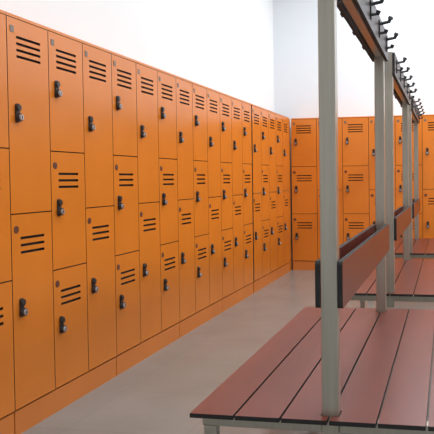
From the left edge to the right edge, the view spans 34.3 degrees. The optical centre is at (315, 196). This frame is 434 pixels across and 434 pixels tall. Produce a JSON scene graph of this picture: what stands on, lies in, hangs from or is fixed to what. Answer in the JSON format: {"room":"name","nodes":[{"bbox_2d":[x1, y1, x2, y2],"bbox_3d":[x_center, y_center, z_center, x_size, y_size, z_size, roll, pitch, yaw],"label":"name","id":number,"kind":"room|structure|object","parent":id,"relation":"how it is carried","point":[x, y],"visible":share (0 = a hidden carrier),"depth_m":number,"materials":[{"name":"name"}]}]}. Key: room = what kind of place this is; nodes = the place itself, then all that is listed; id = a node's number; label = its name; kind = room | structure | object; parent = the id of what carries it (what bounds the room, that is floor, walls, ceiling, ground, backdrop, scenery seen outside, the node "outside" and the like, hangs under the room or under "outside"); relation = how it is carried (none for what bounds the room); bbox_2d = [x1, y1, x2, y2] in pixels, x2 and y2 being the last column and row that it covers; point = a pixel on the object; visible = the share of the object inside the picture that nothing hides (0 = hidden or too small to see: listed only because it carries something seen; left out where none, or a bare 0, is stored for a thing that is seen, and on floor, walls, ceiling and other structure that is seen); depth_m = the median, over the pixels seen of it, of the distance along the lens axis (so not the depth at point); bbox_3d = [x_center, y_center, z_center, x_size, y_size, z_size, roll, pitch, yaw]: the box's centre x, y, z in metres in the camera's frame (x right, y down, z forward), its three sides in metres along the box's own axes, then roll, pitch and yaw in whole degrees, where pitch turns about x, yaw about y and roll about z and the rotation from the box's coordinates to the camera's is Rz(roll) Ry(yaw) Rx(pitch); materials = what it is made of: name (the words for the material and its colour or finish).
{"room":"changing room","nodes":[
{"label":"changing room","id":0,"kind":"room"},
{"bbox_2d":[0,0,273,111],"bbox_3d":[-1.730,-0.982,3.371,0.100,4.200,12.233,0,2,11],"label":"wall","id":1,"kind":"structure","parent":0,"point":[224,46],"depth_m":6.15,"materials":[{"name":"paint"}]},
{"bbox_2d":[288,118,291,270],"bbox_3d":[-0.471,-0.030,8.930,0.260,1.970,0.145,0,2,11],"label":"trim","id":2,"kind":"structure","parent":1,"relation":"attached to","point":[289,190],"depth_m":8.94,"materials":[{"name":"orange metal"}]},
{"bbox_2d":[21,267,433,433],"bbox_3d":[1.129,1.150,2.891,5.873,0.100,12.233,0,2,11],"label":"floor","id":3,"kind":"structure","parent":0,"point":[158,394],"depth_m":4.21,"materials":[{"name":"polished concrete"}]},
{"bbox_2d":[0,9,14,433],"bbox_3d":[-1.630,0.150,2.717,0.318,1.970,1.006,0,2,11],"label":"tall cabinet","id":4,"kind":"object","parent":3,"relation":"on","point":[7,398],"visible":1,"depth_m":3.15,"materials":[{"name":"orange metal"}]},
{"bbox_2d":[6,12,116,433],"bbox_3d":[-1.442,0.121,3.707,0.318,1.970,1.006,0,2,11],"label":"tall cabinet","id":5,"kind":"object","parent":3,"relation":"on","point":[59,84],"visible":1,"depth_m":3.58,"materials":[{"name":"orange metal"}]},
{"bbox_2d":[110,51,179,375],"bbox_3d":[-1.255,0.092,4.697,0.318,1.970,1.006,0,2,11],"label":"tall cabinet","id":6,"kind":"object","parent":3,"relation":"on","point":[144,130],"visible":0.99,"depth_m":4.58,"materials":[{"name":"orange metal"}]},
{"bbox_2d":[175,75,221,337],"bbox_3d":[-1.067,0.064,5.687,0.318,1.970,1.006,0,2,11],"label":"tall cabinet","id":7,"kind":"object","parent":3,"relation":"on","point":[197,105],"visible":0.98,"depth_m":5.59,"materials":[{"name":"orange metal"}]},
{"bbox_2d":[219,92,252,311],"bbox_3d":[-0.879,0.035,6.677,0.318,1.970,1.006,0,2,11],"label":"tall cabinet","id":8,"kind":"object","parent":3,"relation":"on","point":[235,113],"visible":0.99,"depth_m":6.59,"materials":[{"name":"orange metal"}]},
{"bbox_2d":[251,104,277,292],"bbox_3d":[-0.686,0.005,7.697,0.318,1.970,1.006,0,2,11],"label":"tall cabinet","id":9,"kind":"object","parent":3,"relation":"on","point":[263,121],"visible":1,"depth_m":7.59,"materials":[{"name":"orange metal"}]},
{"bbox_2d":[275,113,289,278],"bbox_3d":[-0.529,-0.019,8.522,0.318,1.970,0.670,0,2,11],"label":"tall cabinet","id":10,"kind":"object","parent":3,"relation":"on","point":[282,125],"visible":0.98,"depth_m":8.47,"materials":[{"name":"orange metal"}]},
{"bbox_2d":[190,0,433,433],"bbox_3d":[0.198,0.116,2.954,0.878,1.985,1.810,0,2,11],"label":"bench","id":11,"kind":"object","parent":3,"relation":"on","point":[297,380],"visible":1,"depth_m":2.39,"materials":[{"name":"brown wood"}]},
{"bbox_2d":[291,116,369,269],"bbox_3d":[0.204,-0.040,8.991,1.006,1.970,0.318,0,2,11],"label":"tall cabinet","id":12,"kind":"object","parent":3,"relation":"on","point":[353,132],"visible":0.76,"depth_m":8.89,"materials":[{"name":"orange metal"}]},
{"bbox_2d":[351,51,433,307],"bbox_3d":[0.632,0.049,5.243,0.878,1.985,1.870,0,2,11],"label":"bench","id":13,"kind":"object","parent":3,"relation":"on","point":[401,283],"visible":0.66,"depth_m":4.50,"materials":[{"name":"brown"}]},
{"bbox_2d":[369,114,433,270],"bbox_3d":[1.194,-0.045,8.803,1.006,1.970,0.318,0,2,11],"label":"tall cabinet","id":14,"kind":"object","parent":3,"relation":"on","point":[426,126],"visible":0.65,"depth_m":8.65,"materials":[{"name":"orange metal"}]},
{"bbox_2d":[395,95,433,258],"bbox_3d":[1.050,-0.015,7.447,0.878,1.985,1.660,0,2,11],"label":"bench","id":15,"kind":"object","parent":3,"relation":"on","point":[418,246],"visible":0.62,"depth_m":7.07,"materials":[{"name":"brown"}]},
{"bbox_2d":[273,0,433,266],"bbox_3d":[2.235,-1.172,8.791,5.673,4.200,0.100,0,2,11],"label":"wall","id":16,"kind":"structure","parent":0,"point":[295,22],"depth_m":9.07,"materials":[{"name":"paint"}]}
]}

